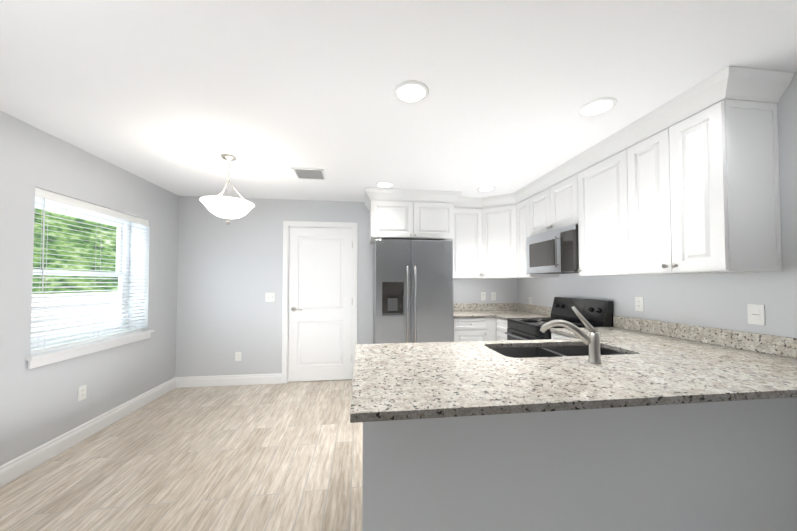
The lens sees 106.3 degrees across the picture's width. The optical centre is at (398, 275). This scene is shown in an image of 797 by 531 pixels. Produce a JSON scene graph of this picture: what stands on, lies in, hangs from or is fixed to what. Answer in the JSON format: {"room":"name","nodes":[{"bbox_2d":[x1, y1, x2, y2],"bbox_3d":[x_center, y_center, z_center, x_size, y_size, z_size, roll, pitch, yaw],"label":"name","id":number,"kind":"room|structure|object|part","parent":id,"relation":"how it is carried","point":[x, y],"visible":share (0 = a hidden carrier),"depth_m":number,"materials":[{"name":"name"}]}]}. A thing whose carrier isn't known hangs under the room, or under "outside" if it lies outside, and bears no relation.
{"room":"kitchen","nodes":[
{"label":"kitchen","id":0,"kind":"room"},
{"bbox_2d":[0,111,178,465],"bbox_3d":[-2.488,-0.175,0.106,0.260,3.000,7.730,0,-1,-7],"label":"wall","id":1,"kind":"structure","parent":0,"point":[40,405],"depth_m":2.39,"materials":[{"name":"grey paint"}]},
{"bbox_2d":[78,385,86,401],"bbox_3d":[-2.658,0.988,2.514,0.008,0.116,0.072,0,-1,-7],"label":"electrical outlet","id":2,"kind":"object","parent":1,"relation":"attached to","point":[81,392],"visible":1,"depth_m":2.51,"materials":[{"name":"white plastic"}]},
{"bbox_2d":[0,377,175,486],"bbox_3d":[-2.353,1.260,0.087,0.014,0.130,7.450,0,-1,-7],"label":"baseboard","id":3,"kind":"structure","parent":1,"relation":"attached to","point":[13,469],"depth_m":2.44,"materials":[{"name":"white wood"}]},
{"bbox_2d":[30,187,148,353],"bbox_3d":[-2.824,-0.019,2.702,0.261,1.219,1.178,0,-1,-7],"label":"window blinds","id":4,"kind":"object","parent":1,"relation":"in","point":[123,233],"depth_m":2.67,"materials":[{"name":"white plastic"}]},
{"bbox_2d":[39,198,48,291],"bbox_3d":[-2.632,-0.233,2.216,0.008,0.690,0.013,0,-1,17],"label":"blind cord","id":5,"kind":"object","parent":4,"relation":"hanging from","point":[43,201],"depth_m":2.22,"materials":[{"name":"grey plastic"}]},
{"bbox_3d":[-2.921,-0.019,2.690,0.037,1.125,1.088,0,-1,-7],"label":"glass","id":6,"kind":"part","parent":4,"relation":"part of","materials":[{"name":"clear glass"}]},
{"bbox_3d":[-2.728,-0.024,2.714,0.066,1.201,1.172,0,-1,-7],"label":"window blind rails","id":7,"kind":"part","parent":4,"relation":"part of","materials":[{"name":"white plastic"}]},
{"bbox_2d":[94,219,96,312],"bbox_3d":[-2.750,-0.009,2.711,0.002,1.135,0.002,0,-1,-7],"label":"blind cord","id":8,"kind":"object","parent":4,"relation":"hanging from","point":[96,219],"depth_m":2.71,"materials":[{"name":"white fabric"}]},
{"bbox_2d":[99,215,101,309],"bbox_3d":[-2.710,-0.008,2.716,0.002,1.135,0.002,0,-1,-7],"label":"blind cord","id":9,"kind":"object","parent":4,"relation":"hanging from","point":[101,215],"depth_m":2.72,"materials":[{"name":"white fabric"}]},
{"bbox_2d":[25,330,153,368],"bbox_3d":[-2.763,0.631,2.694,0.245,0.085,1.248,0,-1,-7],"label":"window sill","id":10,"kind":"structure","parent":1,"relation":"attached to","point":[39,359],"depth_m":2.50,"materials":[{"name":"white wood"}]},
{"bbox_2d":[0,379,362,530],"bbox_3d":[-0.072,1.382,0.371,4.890,0.100,7.730,0,-1,-7],"label":"floor","id":11,"kind":"structure","parent":0,"point":[288,456],"depth_m":2.11,"materials":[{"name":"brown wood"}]},
{"bbox_2d":[373,239,452,343],"bbox_3d":[0.145,0.499,3.738,0.899,1.806,0.806,0,-1,-7],"label":"fridge","id":12,"kind":"object","parent":11,"relation":"on","point":[412,291],"visible":0.56,"depth_m":3.41,"materials":[{"name":"silver metal"}]},
{"bbox_2d":[453,318,518,329],"bbox_3d":[1.217,0.969,3.837,1.190,0.896,0.915,0,-1,-7],"label":"base cabinet","id":13,"kind":"object","parent":11,"relation":"on","point":[458,323],"depth_m":3.64,"materials":[{"name":"white wood"}]},
{"bbox_2d":[453,310,550,317],"bbox_3d":[1.218,0.507,3.847,1.191,0.030,0.913,0,-1,-7],"label":"countertop","id":14,"kind":"structure","parent":13,"relation":"on","point":[456,313],"depth_m":3.75,"materials":[{"name":"beige stone"}]},
{"bbox_2d":[505,297,613,339],"bbox_3d":[1.562,0.817,3.032,0.692,1.160,0.761,0,-1,-7],"label":"electric range","id":15,"kind":"object","parent":11,"relation":"on","point":[596,313],"visible":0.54,"depth_m":2.98,"materials":[{"name":"black metal"}]},
{"bbox_3d":[1.244,0.631,2.997,0.054,0.022,0.639,0,-1,-7],"label":"handle","id":16,"kind":"part","parent":15,"relation":"part of","materials":[{"name":"silver metal"}]},
{"bbox_2d":[175,196,517,376],"bbox_3d":[-0.545,0.155,4.168,4.890,2.540,0.140,0,-1,-7],"label":"wall","id":17,"kind":"structure","parent":0,"point":[230,275],"depth_m":3.91,"materials":[{"name":"grey paint"}]},
{"bbox_2d":[176,373,281,387],"bbox_3d":[-2.167,1.352,3.857,1.263,0.130,0.014,0,-1,-7],"label":"baseboard","id":18,"kind":"structure","parent":17,"relation":"attached to","point":[275,378],"depth_m":3.85,"materials":[{"name":"white wood"}]},
{"bbox_2d":[235,352,240,360],"bbox_3d":[-2.079,1.052,3.877,0.072,0.116,0.008,0,-1,-7],"label":"electrical outlet","id":19,"kind":"object","parent":17,"relation":"attached to","point":[237,356],"visible":1,"depth_m":3.88,"materials":[{"name":"white plastic"}]},
{"bbox_2d":[265,293,274,301],"bbox_3d":[-1.695,0.286,3.944,0.118,0.120,0.008,0,-1,-7],"label":"switch plate","id":20,"kind":"object","parent":17,"relation":"attached to","point":[269,297],"visible":1,"depth_m":3.94,"materials":[{"name":"white plastic"}]},
{"bbox_2d":[288,227,351,381],"bbox_3d":[-1.054,0.381,4.057,0.830,2.063,0.035,0,-1,-7],"label":"door","id":21,"kind":"structure","parent":17,"relation":"in","point":[320,296],"depth_m":4.04,"materials":[{"name":"white wood"}]},
{"bbox_2d":[282,221,357,382],"bbox_3d":[-1.058,0.349,4.090,0.982,2.148,0.157,0,-1,-7],"label":"door frame","id":22,"kind":"structure","parent":17,"relation":"attached to","point":[287,225],"depth_m":4.00,"materials":[{"name":"white wood"}]},
{"bbox_2d":[370,188,453,277],"bbox_3d":[0.142,-0.494,3.906,1.017,1.055,0.578,0,-1,-7],"label":"upper cabinet","id":23,"kind":"object","parent":17,"relation":"attached to","point":[410,215],"depth_m":3.62,"materials":[{"name":"white wood"}]},
{"bbox_2d":[454,198,481,277],"bbox_3d":[0.863,-0.489,4.110,0.451,1.055,0.353,0,-1,-7],"label":"upper cabinet","id":24,"kind":"object","parent":17,"relation":"attached to","point":[467,211],"depth_m":3.94,"materials":[{"name":"white wood"}]},
{"bbox_3d":[0.815,-0.984,2.860,2.240,0.126,2.845,0,-1,-7],"label":"crown","id":25,"kind":"part","parent":24,"relation":"part of","materials":[{"name":"white wood"}]},
{"bbox_2d":[481,292,485,300],"bbox_3d":[1.222,0.303,4.310,0.072,0.116,0.008,0,-1,-7],"label":"electrical outlet","id":26,"kind":"object","parent":17,"relation":"attached to","point":[483,296],"visible":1,"depth_m":4.31,"materials":[{"name":"white plastic"}]},
{"bbox_2d":[491,292,495,299],"bbox_3d":[1.374,0.304,4.329,0.072,0.116,0.008,0,-1,-7],"label":"electrical outlet","id":27,"kind":"object","parent":17,"relation":"attached to","point":[493,295],"visible":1,"depth_m":4.33,"materials":[{"name":"white plastic"}]},
{"bbox_2d":[0,0,796,201],"bbox_3d":[-0.345,-1.114,2.606,4.890,0.120,3.350,0,-1,-7],"label":"ceiling","id":28,"kind":"structure","parent":0,"point":[178,97],"depth_m":1.64,"materials":[{"name":"white paint"}]},
{"bbox_2d":[199,154,254,223],"bbox_3d":[-1.505,-0.750,2.644,0.424,0.604,0.424,0,-1,-7],"label":"pendant light","id":29,"kind":"object","parent":28,"relation":"hanging from","point":[227,208],"visible":1,"depth_m":2.54,"materials":[{"name":"white glass"}]},
{"bbox_3d":[-1.505,-0.575,2.639,0.424,0.139,0.424,0,-1,-7],"label":"lamp shade","id":30,"kind":"part","parent":29,"relation":"part of","materials":[{"name":"white glass"}]},
{"bbox_2d":[291,168,326,179],"bbox_3d":[-0.911,-1.040,3.072,0.310,0.009,0.310,0,-1,-7],"label":"ceiling vent","id":31,"kind":"object","parent":28,"relation":"in","point":[309,169],"depth_m":3.05,"materials":[{"name":"white metal"}]},
{"bbox_3d":[-0.911,-1.041,3.072,0.270,0.001,0.270,0,-1,-7],"label":"dark ceiling air vent","id":32,"kind":"part","parent":31,"relation":"part of","materials":[{"name":"grey metal"}]},
{"bbox_2d":[375,181,393,187],"bbox_3d":[-0.158,-1.030,3.398,0.210,0.008,0.210,0,-1,-7],"label":"recessed light","id":33,"kind":"object","parent":28,"relation":"in","point":[383,184],"visible":1,"depth_m":3.39,"materials":[{"name":"white plastic"}]},
{"bbox_2d":[393,80,428,103],"bbox_3d":[0.074,-1.070,1.755,0.210,0.008,0.210,0,-1,-7],"label":"recessed light","id":34,"kind":"object","parent":28,"relation":"in","point":[410,92],"visible":1,"depth_m":1.75,"materials":[{"name":"white plastic"}]},
{"bbox_2d":[477,186,495,191],"bbox_3d":[1.043,-1.026,3.549,0.210,0.008,0.210,0,-1,-7],"label":"recessed light","id":35,"kind":"object","parent":28,"relation":"in","point":[486,188],"visible":1,"depth_m":3.53,"materials":[{"name":"white plastic"}]},
{"bbox_2d":[577,97,616,116],"bbox_3d":[1.263,-1.067,1.904,0.210,0.008,0.210,0,-1,-7],"label":"recessed light","id":36,"kind":"object","parent":28,"relation":"in","point":[596,107],"visible":1,"depth_m":1.89,"materials":[{"name":"white plastic"}]},
{"bbox_2d":[482,194,513,277],"bbox_3d":[1.296,-0.500,3.857,0.361,1.046,0.290,0,-1,-7],"label":"upper cabinet","id":37,"kind":"object","parent":0,"relation":"attached to","point":[498,210],"depth_m":3.85,"materials":[{"name":"white wood"}]},
{"bbox_2d":[362,397,796,530],"bbox_3d":[0.986,0.908,1.317,2.273,0.893,0.120,0,-1,-7],"label":"wall","id":38,"kind":"structure","parent":0,"point":[720,466],"depth_m":1.24,"materials":[{"name":"grey paint"}]},
{"bbox_2d":[350,326,796,422],"bbox_3d":[0.908,0.456,1.804,2.316,0.030,1.515,0,-1,-7],"label":"countertop","id":39,"kind":"structure","parent":38,"relation":"on","point":[462,376],"depth_m":1.25,"materials":[{"name":"beige stone"}]},
{"bbox_2d":[490,342,629,357],"bbox_3d":[0.962,0.561,1.806,0.867,0.203,0.432,0,-1,-7],"label":"sink","id":40,"kind":"object","parent":39,"relation":"in","point":[543,351],"depth_m":1.98,"materials":[{"name":"black metal"}]},
{"bbox_2d":[538,306,605,361],"bbox_3d":[0.888,0.296,1.549,0.232,0.277,0.185,0,-1,-7],"label":"faucet","id":41,"kind":"object","parent":39,"relation":"on","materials":[{"name":"silver metal"}]},
{"bbox_2d":[518,72,796,337],"bbox_3d":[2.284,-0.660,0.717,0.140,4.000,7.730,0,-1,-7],"label":"wall","id":42,"kind":"structure","parent":0,"point":[718,300],"depth_m":1.90,"materials":[{"name":"grey paint"}]},
{"bbox_2d":[510,188,525,277],"bbox_3d":[1.645,-0.501,3.613,0.403,1.055,0.303,0,-1,-7],"label":"upper cabinet","id":43,"kind":"object","parent":42,"relation":"attached to","point":[518,194],"depth_m":3.69,"materials":[{"name":"white wood"}]},
{"bbox_2d":[522,160,573,277],"bbox_3d":[1.710,-0.514,3.081,0.405,1.055,0.762,0,-1,-7],"label":"upper cabinet","id":44,"kind":"object","parent":42,"relation":"attached to","point":[545,200],"depth_m":3.12,"materials":[{"name":"white wood"}]},
{"bbox_2d":[522,222,573,273],"bbox_3d":[1.690,-0.239,3.072,0.431,0.422,0.762,0,-1,-7],"label":"microwave","id":45,"kind":"object","parent":42,"relation":"attached to","point":[550,250],"depth_m":3.00,"materials":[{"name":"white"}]},
{"bbox_2d":[570,132,617,275],"bbox_3d":[1.791,-0.530,2.449,0.403,1.055,0.505,0,-1,-7],"label":"upper cabinet","id":46,"kind":"object","parent":42,"relation":"attached to","point":[593,172],"depth_m":2.47,"materials":[{"name":"white wood"}]},
{"bbox_2d":[635,297,643,310],"bbox_3d":[1.986,0.236,2.467,0.008,0.116,0.072,0,-1,-7],"label":"electrical outlet","id":47,"kind":"object","parent":42,"relation":"attached to","point":[639,303],"visible":1,"depth_m":2.46,"materials":[{"name":"white plastic"}]},
{"bbox_2d":[618,70,781,275],"bbox_3d":[1.858,-0.543,1.912,0.403,1.055,0.578,0,-1,-7],"label":"upper cabinet","id":48,"kind":"object","parent":42,"relation":"attached to","point":[687,182],"depth_m":1.69,"materials":[{"name":"white wood"}]},
{"bbox_2d":[614,315,796,357],"bbox_3d":[2.044,0.393,1.949,0.020,0.104,1.515,0,-1,-7],"label":"backsplash","id":49,"kind":"structure","parent":42,"relation":"attached to","point":[769,344],"depth_m":1.91,"materials":[{"name":"beige stone"}]},
{"bbox_2d":[747,304,764,324],"bbox_3d":[2.078,0.227,1.738,0.008,0.116,0.075,0,-1,-7],"label":"light switch","id":50,"kind":"object","parent":42,"relation":"attached to","point":[756,314],"visible":1,"depth_m":1.73,"materials":[{"name":"white plastic"}]},
{"label":"outside","id":51,"kind":"structure","parent":0,"visible":0},
{"bbox_2d":[31,207,117,336],"bbox_3d":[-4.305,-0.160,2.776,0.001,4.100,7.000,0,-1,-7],"label":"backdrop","id":52,"kind":"structure","parent":51,"point":[95,244],"depth_m":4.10,"materials":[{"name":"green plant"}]}
]}

